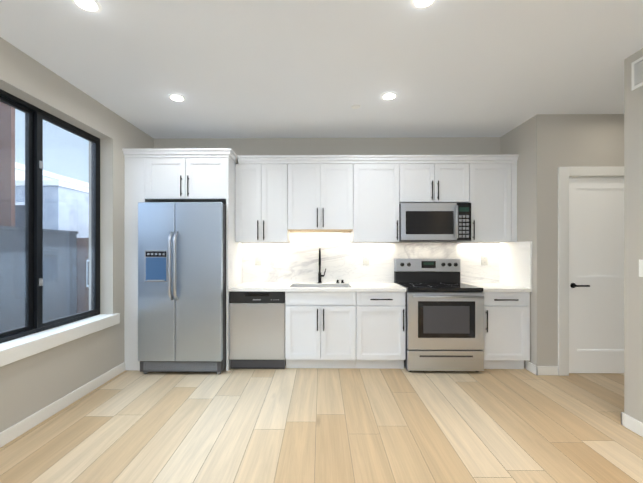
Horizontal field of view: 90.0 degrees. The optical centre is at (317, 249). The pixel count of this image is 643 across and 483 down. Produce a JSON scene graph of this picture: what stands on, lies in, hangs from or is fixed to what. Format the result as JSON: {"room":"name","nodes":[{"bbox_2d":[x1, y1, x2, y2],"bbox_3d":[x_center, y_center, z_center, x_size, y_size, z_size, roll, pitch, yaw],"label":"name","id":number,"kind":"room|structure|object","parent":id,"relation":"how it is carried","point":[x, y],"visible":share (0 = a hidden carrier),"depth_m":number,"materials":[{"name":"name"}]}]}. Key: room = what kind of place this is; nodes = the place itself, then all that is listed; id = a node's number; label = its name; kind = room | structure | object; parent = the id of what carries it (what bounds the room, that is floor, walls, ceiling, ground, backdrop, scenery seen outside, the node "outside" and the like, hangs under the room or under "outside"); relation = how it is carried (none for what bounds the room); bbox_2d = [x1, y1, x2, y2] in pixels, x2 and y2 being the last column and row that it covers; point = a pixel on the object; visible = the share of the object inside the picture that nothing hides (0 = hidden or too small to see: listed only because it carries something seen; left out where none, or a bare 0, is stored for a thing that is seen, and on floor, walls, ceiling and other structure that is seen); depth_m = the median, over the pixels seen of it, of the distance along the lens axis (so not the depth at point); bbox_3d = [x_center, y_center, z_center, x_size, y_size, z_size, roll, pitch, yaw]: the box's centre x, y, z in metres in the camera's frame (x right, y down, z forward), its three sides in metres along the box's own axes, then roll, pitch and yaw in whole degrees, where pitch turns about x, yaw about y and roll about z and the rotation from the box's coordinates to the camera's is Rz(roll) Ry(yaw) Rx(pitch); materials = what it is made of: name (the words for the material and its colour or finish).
{"room":"kitchen","nodes":[
{"label":"kitchen","id":0,"kind":"room"},
{"bbox_2d":[0,365,642,482],"bbox_3d":[0.870,1.364,0.772,6.500,0.100,7.100,0,0,1],"label":"floor","id":1,"kind":"structure","parent":0,"point":[335,425],"depth_m":2.32,"materials":[{"name":"brown wood"}]},
{"bbox_2d":[138,202,225,373],"bbox_3d":[-1.434,0.411,3.656,0.874,1.807,0.799,0,0,1],"label":"fridge","id":2,"kind":"object","parent":1,"relation":"on","point":[181,286],"visible":0.98,"depth_m":3.34,"materials":[{"name":"grey metal"}]},
{"bbox_2d":[122,148,241,370],"bbox_3d":[-1.512,0.115,3.772,1.171,2.400,0.646,0,0,1],"label":"cabinet","id":3,"kind":"object","parent":1,"relation":"on","point":[179,174],"visible":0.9,"depth_m":3.49,"materials":[{"name":"white paint"}]},
{"bbox_2d":[229,291,285,368],"bbox_3d":[-0.659,0.886,3.777,0.606,0.857,0.582,0,0,1],"label":"dishwasher","id":4,"kind":"object","parent":1,"relation":"on","point":[256,329],"visible":0.88,"depth_m":3.49,"materials":[{"name":"grey metal"}]},
{"bbox_2d":[285,292,355,367],"bbox_3d":[0.032,0.885,3.762,0.768,0.860,0.634,0,0,1],"label":"base cabinet","id":5,"kind":"object","parent":1,"relation":"on","point":[315,337],"visible":1,"depth_m":3.49,"materials":[{"name":"white paint"}]},
{"bbox_2d":[228,283,531,291],"bbox_3d":[0.668,0.437,3.763,3.261,0.034,0.617,0,0,1],"label":"countertop","id":6,"kind":"structure","parent":5,"relation":"on","point":[374,287],"depth_m":3.54,"materials":[{"name":"white stone"}]},
{"bbox_2d":[292,286,348,311],"bbox_3d":[0.033,0.595,3.761,0.713,0.280,0.418,0,0,1],"label":"sink","id":7,"kind":"object","parent":6,"relation":"in","point":[320,286],"depth_m":3.97,"materials":[{"name":"silver metal"}]},
{"bbox_2d":[318,248,325,282],"bbox_3d":[0.051,0.200,3.955,0.108,0.438,0.182,0,0,1],"label":"faucet","id":8,"kind":"object","parent":6,"relation":"on","point":[319,277],"visible":0.96,"depth_m":4.00,"materials":[{"name":"black metal"}]},
{"bbox_2d":[355,292,405,368],"bbox_3d":[0.685,0.885,3.755,0.534,0.860,0.634,0,0,1],"label":"base cabinet","id":9,"kind":"object","parent":1,"relation":"on","point":[380,330],"visible":0.88,"depth_m":3.48,"materials":[{"name":"white paint"}]},
{"bbox_2d":[394,259,483,371],"bbox_3d":[1.357,0.715,3.688,0.800,1.200,0.735,0,0,1],"label":"range","id":10,"kind":"object","parent":1,"relation":"on","point":[444,318],"visible":0.96,"depth_m":3.39,"materials":[{"name":"grey metal"}]},
{"bbox_2d":[483,292,529,368],"bbox_3d":[2.023,0.885,3.742,0.522,0.860,0.634,0,0,1],"label":"base cabinet","id":11,"kind":"object","parent":1,"relation":"on","point":[506,330],"visible":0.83,"depth_m":3.47,"materials":[{"name":"white paint"}]},
{"bbox_2d":[0,37,642,431],"bbox_3d":[0.870,-0.051,0.773,6.500,2.730,7.100,0,0,1],"label":"wall","id":12,"kind":"structure","parent":0,"point":[544,147],"depth_m":3.34,"materials":[{"name":"grey paint"}]},
{"bbox_2d":[0,89,99,342],"bbox_3d":[-2.272,-0.235,2.579,0.080,1.800,1.448,0,0,1],"label":"window","id":13,"kind":"structure","parent":12,"relation":"in","point":[35,116],"depth_m":2.59,"materials":[{"name":"black"}]},
{"bbox_2d":[0,313,119,366],"bbox_3d":[-2.156,0.717,2.577,0.172,0.105,1.548,0,0,1],"label":"window sill","id":14,"kind":"structure","parent":12,"relation":"attached to","point":[17,349],"depth_m":2.54,"materials":[{"name":"white paint"}]},
{"bbox_2d":[0,362,124,447],"bbox_3d":[-2.126,1.266,0.497,0.014,0.095,5.990,0,0,1],"label":"baseboard","id":15,"kind":"structure","parent":12,"relation":"attached to","point":[13,432],"depth_m":2.56,"materials":[{"name":"white paint"}]},
{"bbox_2d":[235,164,289,242],"bbox_3d":[-0.657,-0.541,3.894,0.609,0.907,0.384,0,0,1],"label":"upper cabinet","id":16,"kind":"object","parent":12,"relation":"attached to","point":[261,202],"visible":1,"depth_m":3.75,"materials":[{"name":"white paint"}]},
{"bbox_2d":[288,164,352,231],"bbox_3d":[0.030,-0.609,3.887,0.761,0.772,0.384,0,0,1],"label":"upper cabinet","id":17,"kind":"object","parent":12,"relation":"attached to","point":[320,197],"visible":1,"depth_m":3.74,"materials":[{"name":"white paint"}]},
{"bbox_2d":[351,164,398,241],"bbox_3d":[0.680,-0.541,3.881,0.535,0.907,0.384,0,0,1],"label":"upper cabinet","id":18,"kind":"object","parent":12,"relation":"attached to","point":[375,202],"visible":1,"depth_m":3.74,"materials":[{"name":"white paint"}]},
{"bbox_2d":[242,232,531,288],"bbox_3d":[0.668,0.099,3.764,3.259,0.641,0.618,0,0,1],"label":"backsplash","id":19,"kind":"structure","parent":12,"relation":"attached to","point":[295,259],"depth_m":4.05,"materials":[{"name":"stone"}]},
{"bbox_2d":[255,255,260,264],"bbox_3d":[-0.758,0.134,4.061,0.076,0.132,0.010,0,0,1],"label":"electrical outlet","id":20,"kind":"object","parent":19,"relation":"attached to","point":[257,259],"visible":1,"depth_m":4.06,"materials":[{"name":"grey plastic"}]},
{"bbox_2d":[363,255,368,264],"bbox_3d":[0.606,0.134,4.048,0.076,0.132,0.010,0,0,1],"label":"electrical outlet","id":21,"kind":"object","parent":19,"relation":"attached to","point":[365,259],"visible":1,"depth_m":4.04,"materials":[{"name":"white plastic"}]},
{"bbox_2d":[481,255,487,264],"bbox_3d":[2.093,0.134,4.032,0.076,0.132,0.010,0,0,1],"label":"electrical outlet","id":22,"kind":"object","parent":19,"relation":"attached to","point":[484,259],"visible":1,"depth_m":4.03,"materials":[{"name":"white plastic"}]},
{"bbox_2d":[399,163,468,203],"bbox_3d":[1.351,-0.771,3.874,0.804,0.447,0.384,0,0,1],"label":"upper cabinet","id":23,"kind":"object","parent":12,"relation":"attached to","point":[433,183],"visible":1,"depth_m":3.73,"materials":[{"name":"white paint"}]},
{"bbox_2d":[238,154,518,163],"bbox_3d":[0.688,-1.040,3.880,3.223,0.089,0.386,0,0,1],"label":"crown molding","id":24,"kind":"structure","parent":23,"relation":"on","point":[356,159],"depth_m":3.71,"materials":[{"name":"white paint"}]},
{"bbox_2d":[399,203,470,241],"bbox_3d":[1.351,-0.314,3.836,0.796,0.435,0.460,0,0,1],"label":"microwave","id":25,"kind":"object","parent":23,"relation":"attached to","point":[434,222],"visible":1,"depth_m":3.66,"materials":[{"name":"grey metal"}]},
{"bbox_2d":[462,163,510,241],"bbox_3d":[1.995,-0.541,3.868,0.480,0.907,0.384,0,0,1],"label":"upper cabinet","id":26,"kind":"object","parent":12,"relation":"attached to","point":[490,192],"visible":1,"depth_m":3.72,"materials":[{"name":"white paint"}]},
{"bbox_2d":[511,163,516,241],"bbox_3d":[2.269,-0.541,3.884,0.062,0.907,0.346,0,0,1],"label":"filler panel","id":27,"kind":"object","parent":12,"relation":"attached to","point":[513,202],"visible":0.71,"depth_m":3.71,"materials":[{"name":"white paint"}]},
{"bbox_2d":[558,166,623,375],"bbox_3d":[3.022,0.226,3.421,1.020,2.178,0.157,0,0,1],"label":"door frame","id":28,"kind":"structure","parent":12,"relation":"attached to","point":[565,174],"depth_m":3.35,"materials":[{"name":"white paint"}]},
{"bbox_2d":[569,178,623,372],"bbox_3d":[3.022,0.278,3.382,0.780,2.057,0.098,0,0,1],"label":"door","id":29,"kind":"structure","parent":12,"relation":"in","point":[596,275],"depth_m":3.41,"materials":[{"name":"white paint"}]},
{"bbox_2d":[621,412,642,436],"bbox_3d":[2.255,1.266,-0.065,0.014,0.095,4.954,0,0,1],"label":"baseboard","id":30,"kind":"structure","parent":12,"relation":"attached to","point":[627,421],"depth_m":2.32,"materials":[{"name":"white paint"}]},
{"bbox_2d":[631,56,642,90],"bbox_3d":[2.278,-1.254,2.158,0.011,0.202,0.358,0,0,1],"label":"air vent","id":31,"kind":"object","parent":12,"relation":"in","point":[636,73],"visible":1,"depth_m":2.29,"materials":[{"name":"white plastic"}]},
{"bbox_2d":[639,259,642,276],"bbox_3d":[2.280,0.133,2.247,0.008,0.123,0.077,0,0,1],"label":"switch plate","id":32,"kind":"object","parent":12,"relation":"attached to","point":[640,268],"visible":1,"depth_m":2.27,"materials":[{"name":"white plastic"}]},
{"bbox_2d":[0,0,642,138],"bbox_3d":[0.870,-1.466,0.773,6.500,0.100,7.100,0,0,1],"label":"ceiling","id":33,"kind":"structure","parent":0,"point":[320,68],"depth_m":2.41,"materials":[{"name":"white paint"}]},
{"bbox_2d":[71,0,101,12],"bbox_3d":[-1.329,-1.412,1.846,0.150,0.007,0.150,0,0,1],"label":"recessed light","id":34,"kind":"object","parent":33,"relation":"in","point":[92,6],"visible":1,"depth_m":1.86,"materials":[{"name":"white plastic"}]},
{"bbox_2d":[168,94,185,101],"bbox_3d":[-1.313,-1.411,2.995,0.150,0.007,0.150,0,0,1],"label":"recessed light","id":35,"kind":"object","parent":33,"relation":"in","point":[177,97],"visible":1,"depth_m":2.98,"materials":[{"name":"white plastic"}]},
{"bbox_2d":[351,105,359,108],"bbox_3d":[0.373,-1.411,3.182,0.088,0.008,0.088,0,0,1],"label":"sprinkler","id":36,"kind":"object","parent":33,"relation":"attached to","point":[355,106],"visible":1,"depth_m":3.17,"materials":[{"name":"white plastic"}]},
{"bbox_2d":[381,92,396,99],"bbox_3d":[0.657,-1.411,2.966,0.150,0.007,0.150,0,0,1],"label":"recessed light","id":37,"kind":"object","parent":33,"relation":"in","point":[389,96],"visible":1,"depth_m":2.96,"materials":[{"name":"white plastic"}]},
{"bbox_2d":[410,0,436,9],"bbox_3d":[0.601,-1.412,1.816,0.150,0.007,0.150,0,0,1],"label":"recessed light","id":38,"kind":"object","parent":33,"relation":"in","point":[420,4],"visible":1,"depth_m":1.84,"materials":[{"name":"white plastic"}]},
{"label":"outside","id":39,"kind":"structure","parent":0,"visible":0},
{"bbox_3d":[-21.420,4.415,4.296,37.150,0.200,80.000,0,0,1],"label":"ground","id":40,"kind":"structure","parent":39,"visible":0},
{"bbox_2d":[0,102,14,226],"bbox_3d":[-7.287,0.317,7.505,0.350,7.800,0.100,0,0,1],"label":"brick chimney","id":41,"kind":"object","parent":40,"relation":"on","point":[8,191],"depth_m":7.46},
{"bbox_2d":[15,162,24,179],"label":"roof","id":42,"kind":"object","parent":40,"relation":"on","point":[16,170],"depth_m":14.38,"materials":[{"name":"white"}]},
{"bbox_2d":[0,226,78,331],"bbox_3d":[-6.298,1.933,-0.956,0.600,4.760,17.800,0,0,1],"label":"fence","id":43,"kind":"object","parent":40,"relation":"on","point":[22,271],"depth_m":7.04,"materials":[{"name":"grey"}]},
{"bbox_2d":[15,180,88,237],"bbox_3d":[-9.530,1.278,10.703,5.900,6.080,5.050,0,0,1],"label":"house","id":44,"kind":"structure","parent":40,"relation":"on","point":[63,198],"depth_m":8.35,"materials":[{"name":"white"}]},
{"bbox_2d":[43,170,88,187],"label":"roof","id":45,"kind":"object","parent":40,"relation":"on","point":[61,177],"depth_m":16.64,"materials":[{"name":"white"}]},
{"bbox_2d":[77,238,88,312],"bbox_3d":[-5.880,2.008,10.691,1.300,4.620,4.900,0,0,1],"label":"brick house","id":46,"kind":"structure","parent":40,"relation":"on","point":[81,292],"depth_m":8.34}
]}

